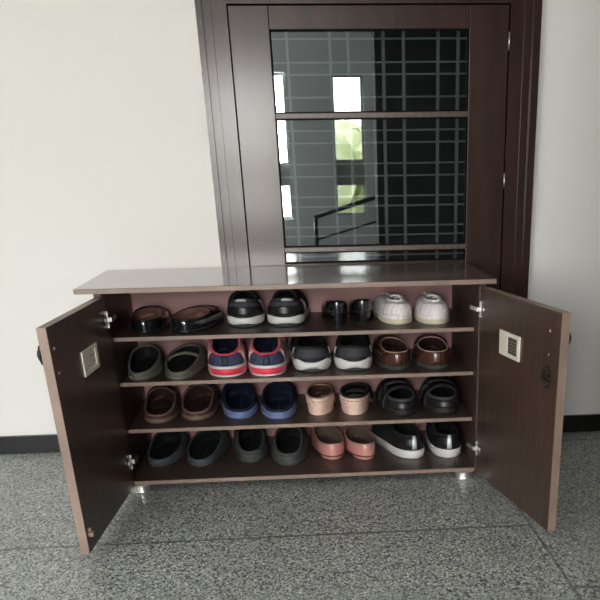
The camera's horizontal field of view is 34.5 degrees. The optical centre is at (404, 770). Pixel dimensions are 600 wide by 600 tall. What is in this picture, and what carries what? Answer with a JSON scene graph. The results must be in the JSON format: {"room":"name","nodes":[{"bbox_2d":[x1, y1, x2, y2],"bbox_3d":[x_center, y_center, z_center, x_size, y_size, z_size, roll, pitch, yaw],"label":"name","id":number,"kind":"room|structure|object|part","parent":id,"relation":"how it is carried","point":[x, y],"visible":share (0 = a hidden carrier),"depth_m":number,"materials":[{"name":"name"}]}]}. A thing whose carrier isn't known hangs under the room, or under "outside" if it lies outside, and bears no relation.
{"room":"entrance hallway","nodes":[
{"label":"entrance hallway","id":0,"kind":"room"},
{"bbox_2d":[0,0,599,435],"bbox_3d":[-0.565,-1.701,2.312,4.300,1.750,0.120,-4,32,-5],"label":"wall","id":1,"kind":"structure","parent":0,"point":[105,159],"depth_m":2.38,"materials":[{"name":"paint"}]},
{"bbox_2d":[0,414,599,453],"bbox_3d":[-0.547,-0.947,2.712,4.300,0.046,0.012,-4,32,-5],"label":"baseboard","id":2,"kind":"structure","parent":1,"relation":"attached to","point":[19,444],"depth_m":2.67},
{"bbox_2d":[194,0,542,298],"bbox_3d":[-0.079,-1.454,2.510,0.808,1.106,0.150,-4,32,-5],"label":"trim","id":3,"kind":"structure","parent":1,"relation":"attached to","point":[525,16],"depth_m":2.34,"materials":[{"name":"brown wood"}]},
{"bbox_2d":[227,5,510,289],"bbox_3d":[-0.073,-1.380,2.499,0.664,0.977,0.037,-4,32,-5],"label":"door","id":4,"kind":"structure","parent":1,"relation":"in","point":[250,26],"depth_m":2.34,"materials":[{"name":"brown wood"}]},
{"bbox_3d":[-0.082,-1.775,2.252,0.474,0.045,0.030,-4,33,-5],"label":"rail","id":5,"kind":"part","parent":4,"relation":"part of","materials":[{"name":"brown wood"}]},
{"bbox_2d":[271,31,466,261],"bbox_3d":[-0.085,-1.545,2.473,0.660,0.700,0.006,-4,32,-5],"label":"grille","id":6,"kind":"object","parent":4,"relation":"attached to","point":[437,37],"visible":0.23,"depth_m":2.44,"materials":[{"name":"grey metal"}]},
{"bbox_3d":[-0.075,-1.306,2.549,0.474,0.095,0.030,-4,33,-5],"label":"rail","id":7,"kind":"part","parent":4,"relation":"part of","materials":[{"name":"brown wood"}]},
{"bbox_2d":[0,431,599,599],"bbox_3d":[-0.432,-0.314,1.802,4.300,0.050,5.720,-4,32,-5],"label":"floor","id":8,"kind":"structure","parent":0,"point":[417,536],"depth_m":2.02,"materials":[{"name":"stone"}]},
{"bbox_2d":[36,262,570,553],"bbox_3d":[-0.218,-0.883,2.226,0.996,0.451,0.918,-4,32,-5],"label":"cabinet","id":9,"kind":"object","parent":8,"relation":"on","point":[508,353],"visible":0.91,"depth_m":2.23,"materials":[{"name":"laminate"}]},
{"bbox_3d":[-0.663,-0.755,1.737,0.011,0.036,0.008,-4,33,-5],"label":"handle","id":10,"kind":"part","parent":9,"relation":"part of","materials":[{"name":"grey metal"}]},
{"bbox_3d":[-0.654,-0.737,2.006,0.018,0.413,0.481,-2,32,-2],"label":"door","id":11,"kind":"part","parent":9,"relation":"part of","materials":[{"name":"laminate"}]},
{"bbox_3d":[-0.646,-0.847,1.968,0.003,0.046,0.130,-2,32,-2],"label":"vent plate","id":12,"kind":"part","parent":9,"relation":"part of","materials":[{"name":"beige plastic"}]},
{"bbox_2d":[84,349,96,370],"bbox_3d":[-0.647,-0.846,1.965,0.001,0.032,0.096,-2,32,-2],"label":"vent","id":13,"kind":"object","parent":9,"relation":"attached to","point":[90,355],"depth_m":1.97,"materials":[{"name":"beige plastic"}]},
{"bbox_2d":[104,315,107,325],"bbox_3d":[-0.656,-0.992,2.105,0.004,0.022,0.022,-4,33,-5],"label":"hinge","id":14,"kind":"object","parent":9,"relation":"on","point":[105,316],"depth_m":2.10,"materials":[{"name":"silver metal"}]},
{"bbox_3d":[-0.695,-0.985,2.391,0.016,0.424,0.434,-4,33,-5],"label":"panel","id":15,"kind":"part","parent":9,"relation":"part of","materials":[{"name":"laminate"}]},
{"bbox_3d":[-0.645,-0.697,2.347,0.053,0.017,0.053,-4,33,-5],"label":"leg","id":16,"kind":"part","parent":9,"relation":"part of","materials":[{"name":"silver metal"}]},
{"bbox_2d":[128,344,164,380],"bbox_3d":[-0.644,-1.021,2.375,0.088,0.048,0.284,-3,32,-3],"label":"sandal","id":17,"kind":"object","parent":9,"relation":"on","point":[145,362],"visible":1,"depth_m":2.38,"materials":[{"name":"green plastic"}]},
{"bbox_2d":[130,305,169,333],"bbox_3d":[-0.627,-1.116,2.351,0.094,0.038,0.273,-3,32,-3],"label":"loafer","id":18,"kind":"object","parent":9,"relation":"on","point":[150,318],"visible":1,"depth_m":2.31,"materials":[{"name":"black leather"}]},
{"bbox_2d":[144,385,180,423],"bbox_3d":[-0.625,-0.956,2.458,0.094,0.063,0.279,-3,32,-4],"label":"clog","id":19,"kind":"object","parent":9,"relation":"on","point":[162,402],"visible":0.98,"depth_m":2.45,"materials":[{"name":"brown leather"}]},
{"bbox_2d":[148,431,188,466],"bbox_3d":[-0.628,-0.870,2.537,0.101,0.053,0.279,0,32,2],"label":"slipper","id":20,"kind":"object","parent":9,"relation":"on","point":[165,448],"visible":0.88,"depth_m":2.53,"materials":[{"name":"grey rubber"}]},
{"bbox_2d":[165,343,207,379],"bbox_3d":[-0.546,-1.022,2.374,0.089,0.048,0.284,0,32,2],"label":"sandal","id":21,"kind":"object","parent":9,"relation":"on","point":[185,361],"visible":1,"depth_m":2.37,"materials":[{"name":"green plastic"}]},
{"bbox_2d":[171,305,223,332],"bbox_3d":[-0.510,-1.115,2.346,0.101,0.038,0.273,0,32,2],"label":"loafer","id":22,"kind":"object","parent":9,"relation":"on","point":[197,318],"visible":1,"depth_m":2.32,"materials":[{"name":"black leather"}]},
{"bbox_2d":[181,384,220,420],"bbox_3d":[-0.531,-0.973,2.481,0.090,0.063,0.279,-2,32,-1],"label":"clog","id":23,"kind":"object","parent":9,"relation":"on","point":[199,401],"visible":0.93,"depth_m":2.47,"materials":[{"name":"brown"}]},
{"bbox_2d":[187,430,230,466],"bbox_3d":[-0.520,-0.868,2.531,0.099,0.053,0.279,-1,32,0],"label":"slipper","id":24,"kind":"object","parent":9,"relation":"on","point":[204,448],"visible":0.92,"depth_m":2.53,"materials":[{"name":"grey rubber"}]},
{"bbox_2d":[207,338,247,376],"bbox_3d":[-0.446,-1.053,2.389,0.104,0.082,0.290,-4,32,-5],"label":"trainer","id":25,"kind":"object","parent":9,"relation":"on","point":[227,357],"visible":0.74,"depth_m":2.30,"materials":[{"name":"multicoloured fabric"}]},
{"bbox_3d":[-0.396,-1.035,2.345,0.013,0.031,0.097,-1,32,0],"label":"panel","id":26,"kind":"part","parent":25,"relation":"part of","materials":[{"name":"red fabric"}]},
{"bbox_2d":[221,383,258,418],"bbox_3d":[-0.433,-0.979,2.494,0.100,0.056,0.284,-4,33,-5],"label":"clog","id":27,"kind":"object","parent":9,"relation":"on","point":[238,400],"visible":0.96,"depth_m":2.48,"materials":[{"name":"blue rubber"}]},
{"bbox_2d":[227,290,264,327],"bbox_3d":[-0.400,-1.169,2.394,0.101,0.074,0.268,-3,32,-4],"label":"shoe","id":28,"kind":"object","parent":9,"relation":"on","point":[245,309],"visible":0.91,"depth_m":2.30,"materials":[{"name":"black rubber"}]},
{"bbox_2d":[233,428,268,462],"bbox_3d":[-0.413,-0.891,2.554,0.098,0.064,0.279,-4,32,-5],"label":"clog","id":29,"kind":"object","parent":9,"relation":"on","point":[250,445],"visible":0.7,"depth_m":2.52,"materials":[{"name":"grey rubber"}]},
{"bbox_2d":[248,337,289,375],"bbox_3d":[-0.341,-1.057,2.393,0.097,0.082,0.291,-2,32,-1],"label":"trainer","id":30,"kind":"object","parent":9,"relation":"on","point":[268,356],"visible":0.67,"depth_m":2.31,"materials":[{"name":"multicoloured fabric"}]},
{"bbox_3d":[-0.298,-1.038,2.348,0.012,0.031,0.097,-1,32,0],"label":"panel","id":31,"kind":"part","parent":30,"relation":"part of","materials":[{"name":"red fabric"}]},
{"bbox_2d":[261,381,298,418],"bbox_3d":[-0.325,-0.975,2.486,0.100,0.056,0.284,-4,33,-5],"label":"clog","id":32,"kind":"object","parent":9,"relation":"on","point":[280,399],"visible":1,"depth_m":2.48,"materials":[{"name":"blue rubber"}]},
{"bbox_3d":[-0.279,-1.188,2.297,0.927,0.010,0.462,-4,33,-5],"label":"panel","id":33,"kind":"part","parent":9,"relation":"part of","materials":[{"name":"laminate"}]},
{"bbox_2d":[267,289,309,326],"bbox_3d":[-0.292,-1.172,2.396,0.098,0.074,0.268,0,32,1],"label":"shoe","id":34,"kind":"object","parent":9,"relation":"on","point":[287,307],"visible":0.84,"depth_m":2.31,"materials":[{"name":"black rubber"}]},
{"bbox_2d":[271,427,308,465],"bbox_3d":[-0.302,-0.876,2.528,0.101,0.064,0.279,-4,32,-5],"label":"clog","id":35,"kind":"object","parent":9,"relation":"on","point":[290,445],"visible":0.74,"depth_m":2.51,"materials":[{"name":"grey rubber"}]},
{"bbox_3d":[-0.290,-1.130,2.601,0.842,0.415,0.010,-4,33,-5],"label":"panel","id":36,"kind":"part","parent":9,"relation":"part of","materials":[{"name":"brown wood"}]},
{"bbox_2d":[113,308,472,337],"bbox_3d":[-0.272,-1.118,2.389,0.842,0.008,0.363,-4,33,-5],"label":"shelf","id":37,"kind":"object","parent":9,"relation":"attached to","point":[314,324],"depth_m":2.28,"materials":[{"name":"laminate"}]},
{"bbox_2d":[120,348,471,382],"bbox_3d":[-0.271,-1.035,2.441,0.842,0.008,0.363,-4,33,-5],"label":"shelf","id":38,"kind":"object","parent":9,"relation":"attached to","point":[460,364],"depth_m":2.32,"materials":[{"name":"laminate"}]},
{"bbox_2d":[128,390,470,429],"bbox_3d":[-0.270,-0.945,2.498,0.842,0.008,0.363,-4,33,-5],"label":"shelf","id":39,"kind":"object","parent":9,"relation":"attached to","point":[375,414],"depth_m":2.38,"materials":[{"name":"laminate"}]},
{"bbox_3d":[-0.266,-0.841,2.541,0.842,0.009,0.424,-4,33,-5],"label":"panel","id":40,"kind":"part","parent":9,"relation":"part of","materials":[{"name":"laminate"}]},
{"bbox_2d":[289,336,330,371],"bbox_3d":[-0.242,-1.078,2.430,0.106,0.075,0.292,-4,32,-5],"label":"trainer","id":41,"kind":"object","parent":9,"relation":"on","point":[307,353],"visible":0.85,"depth_m":2.33,"materials":[{"name":"black fabric"}]},
{"bbox_2d":[306,383,335,414],"bbox_3d":[-0.221,-0.985,2.510,0.083,0.044,0.262,-1,32,0],"label":"sandal","id":42,"kind":"object","parent":9,"relation":"on","point":[320,397],"visible":1,"depth_m":2.43,"materials":[{"name":"beige fabric"}]},
{"bbox_2d":[310,426,344,459],"bbox_3d":[-0.207,-0.892,2.564,0.084,0.050,0.256,-6,33,-8],"label":"shoe","id":43,"kind":"object","parent":9,"relation":"on","point":[328,441],"visible":0.9,"depth_m":2.55,"materials":[{"name":"pink leather"}]},
{"bbox_2d":[321,300,347,324],"bbox_3d":[-0.176,-1.172,2.413,0.062,0.053,0.229,-7,33,-10],"label":"shoe","id":44,"kind":"object","parent":9,"relation":"on","point":[337,310],"visible":1,"depth_m":2.33,"materials":[{"name":"black leather"}]},
{"bbox_2d":[333,334,372,370],"bbox_3d":[-0.131,-1.083,2.434,0.100,0.075,0.292,-1,32,-1],"label":"trainer","id":45,"kind":"object","parent":9,"relation":"on","point":[351,352],"visible":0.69,"depth_m":2.33,"materials":[{"name":"black fabric"}]},
{"bbox_2d":[339,382,373,414],"bbox_3d":[-0.128,-0.986,2.506,0.088,0.047,0.261,3,33,6],"label":"sandal","id":46,"kind":"object","parent":9,"relation":"on","point":[355,397],"visible":1,"depth_m":2.43,"materials":[{"name":"beige fabric"}]},
{"bbox_2d":[342,425,375,459],"bbox_3d":[-0.124,-0.890,2.558,0.082,0.050,0.256,-9,33,-12],"label":"shoe","id":47,"kind":"object","parent":9,"relation":"on","point":[359,441],"visible":0.87,"depth_m":2.53,"materials":[{"name":"pink leather"}]},
{"bbox_2d":[349,299,373,322],"bbox_3d":[-0.111,-1.188,2.436,0.064,0.053,0.229,0,32,1],"label":"shoe","id":48,"kind":"object","parent":9,"relation":"on","point":[362,308],"visible":1,"depth_m":2.35,"materials":[{"name":"black leather"}]},
{"bbox_2d":[372,335,410,369],"bbox_3d":[-0.034,-1.079,2.447,0.093,0.052,0.286,-4,32,-5],"label":"loafer","id":49,"kind":"object","parent":9,"relation":"on","point":[391,352],"visible":1,"depth_m":2.39,"materials":[{"name":"brown leather"}]},
{"bbox_2d":[373,292,411,324],"bbox_3d":[-0.031,-1.179,2.415,0.091,0.059,0.273,-4,32,-5],"label":"sneaker","id":50,"kind":"object","parent":9,"relation":"on","point":[393,308],"visible":0.99,"depth_m":2.32,"materials":[{"name":"white fabric"}]},
{"bbox_2d":[375,377,418,416],"bbox_3d":[-0.021,-0.991,2.494,0.106,0.066,0.296,-4,32,-5],"label":"leather shoe","id":51,"kind":"object","parent":9,"relation":"on","point":[395,396],"visible":1,"depth_m":2.43,"materials":[{"name":"black leather"}]},
{"bbox_2d":[371,423,424,458],"bbox_3d":[-0.019,-0.908,2.565,0.089,0.070,0.291,-13,34,-18],"label":"sneaker","id":52,"kind":"object","parent":9,"relation":"on","point":[404,440],"visible":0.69,"depth_m":2.50,"materials":[{"name":"black leather"}]},
{"bbox_2d":[412,334,450,368],"bbox_3d":[0.069,-1.083,2.450,0.100,0.052,0.286,-4,32,-5],"label":"loafer","id":53,"kind":"object","parent":9,"relation":"on","point":[430,351],"visible":1,"depth_m":2.38,"materials":[{"name":"brown leather"}]},
{"bbox_2d":[413,291,449,324],"bbox_3d":[0.066,-1.175,2.407,0.087,0.059,0.274,-2,32,-1],"label":"sneaker","id":54,"kind":"object","parent":9,"relation":"on","point":[431,308],"visible":1,"depth_m":2.31,"materials":[{"name":"white fabric"}]},
{"bbox_2d":[419,376,459,414],"bbox_3d":[0.093,-1.001,2.506,0.108,0.066,0.296,-4,32,-5],"label":"leather shoe","id":55,"kind":"object","parent":9,"relation":"on","point":[437,394],"visible":1,"depth_m":2.44,"materials":[{"name":"black leather"}]},
{"bbox_2d":[425,421,460,457],"bbox_3d":[0.102,-0.916,2.575,0.085,0.070,0.291,-3,32,-3],"label":"sneaker","id":56,"kind":"object","parent":9,"relation":"on","point":[443,439],"visible":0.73,"depth_m":2.48,"materials":[{"name":"black leather"}]},
{"bbox_3d":[0.149,-0.750,2.411,0.053,0.017,0.053,-4,33,-5],"label":"leg","id":57,"kind":"part","parent":9,"relation":"part of","materials":[{"name":"silver metal"}]},
{"bbox_3d":[0.159,-1.042,2.459,0.016,0.424,0.434,-4,33,-5],"label":"panel","id":58,"kind":"part","parent":9,"relation":"part of","materials":[{"name":"laminate"}]},
{"bbox_3d":[0.225,-0.910,2.043,0.003,0.048,0.124,-8,33,-12],"label":"vent plate","id":59,"kind":"part","parent":9,"relation":"part of","materials":[{"name":"beige plastic"}]},
{"bbox_2d":[507,336,516,356],"bbox_3d":[0.230,-0.901,2.029,0.001,0.034,0.060,-8,33,-12],"label":"vent","id":60,"kind":"object","parent":9,"relation":"attached to","point":[511,340],"depth_m":2.03,"materials":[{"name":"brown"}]},
{"bbox_3d":[0.244,-0.799,2.080,0.018,0.413,0.481,-8,33,-12],"label":"door","id":61,"kind":"part","parent":9,"relation":"part of","materials":[{"name":"laminate"}]},
{"bbox_2d":[294,347,328,358],"bbox_3d":[-0.226,-1.019,2.328,0.086,0.023,0.050,-4,33,-5],"label":"heels","id":62,"kind":"structure","parent":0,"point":[318,353],"depth_m":2.31,"materials":[{"name":"grey"}]},
{"bbox_2d":[337,346,370,357],"bbox_3d":[-0.122,-1.022,2.331,0.086,0.023,0.050,-4,33,-5],"label":"heels","id":63,"kind":"structure","parent":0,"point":[361,352],"depth_m":2.32,"materials":[{"name":"grey"}]},
{"bbox_2d":[271,31,466,261],"bbox_3d":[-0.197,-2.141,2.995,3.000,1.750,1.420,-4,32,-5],"label":"window pane","id":64,"kind":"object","parent":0,"point":[417,49],"depth_m":3.59,"materials":[{"name":"clear glass"}]},
{"bbox_2d":[383,302,411,315],"bbox_3d":[-0.015,-1.120,2.317,0.071,0.026,0.042,-4,33,-5],"label":"heels","id":65,"kind":"structure","parent":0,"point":[391,309],"depth_m":2.31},
{"bbox_2d":[387,400,416,409],"bbox_3d":[-0.004,-0.917,2.394,0.078,0.016,0.045,-4,33,-5],"label":"heels","id":66,"kind":"structure","parent":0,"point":[410,405],"depth_m":2.38,"materials":[{"name":"black leather"}]},
{"bbox_2d":[394,435,423,447],"bbox_3d":[0.020,-0.853,2.471,0.079,0.024,0.057,-10,34,-15],"label":"heels","id":67,"kind":"structure","parent":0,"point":[399,441],"depth_m":2.46,"materials":[{"name":"black leather"}]},
{"bbox_2d":[420,302,448,315],"bbox_3d":[0.075,-1.115,2.308,0.073,0.026,0.042,-4,33,-5],"label":"heels","id":68,"kind":"structure","parent":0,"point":[428,309],"depth_m":2.30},
{"bbox_2d":[428,398,458,407],"bbox_3d":[0.102,-0.926,2.405,0.080,0.016,0.045,-4,33,-5],"label":"heels","id":69,"kind":"structure","parent":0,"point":[434,403],"depth_m":2.39,"materials":[{"name":"black leather"}]},
{"bbox_2d":[432,434,460,446],"bbox_3d":[0.114,-0.857,2.476,0.076,0.024,0.057,-5,33,-6],"label":"heels","id":70,"kind":"structure","parent":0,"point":[437,440],"depth_m":2.46,"materials":[{"name":"black leather"}]},
{"bbox_2d":[480,305,484,314],"bbox_3d":[0.177,-1.047,2.171,0.004,0.022,0.022,-8,33,-12],"label":"hinge","id":71,"kind":"object","parent":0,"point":[482,307],"depth_m":2.17,"materials":[{"name":"silver metal"}]}
]}

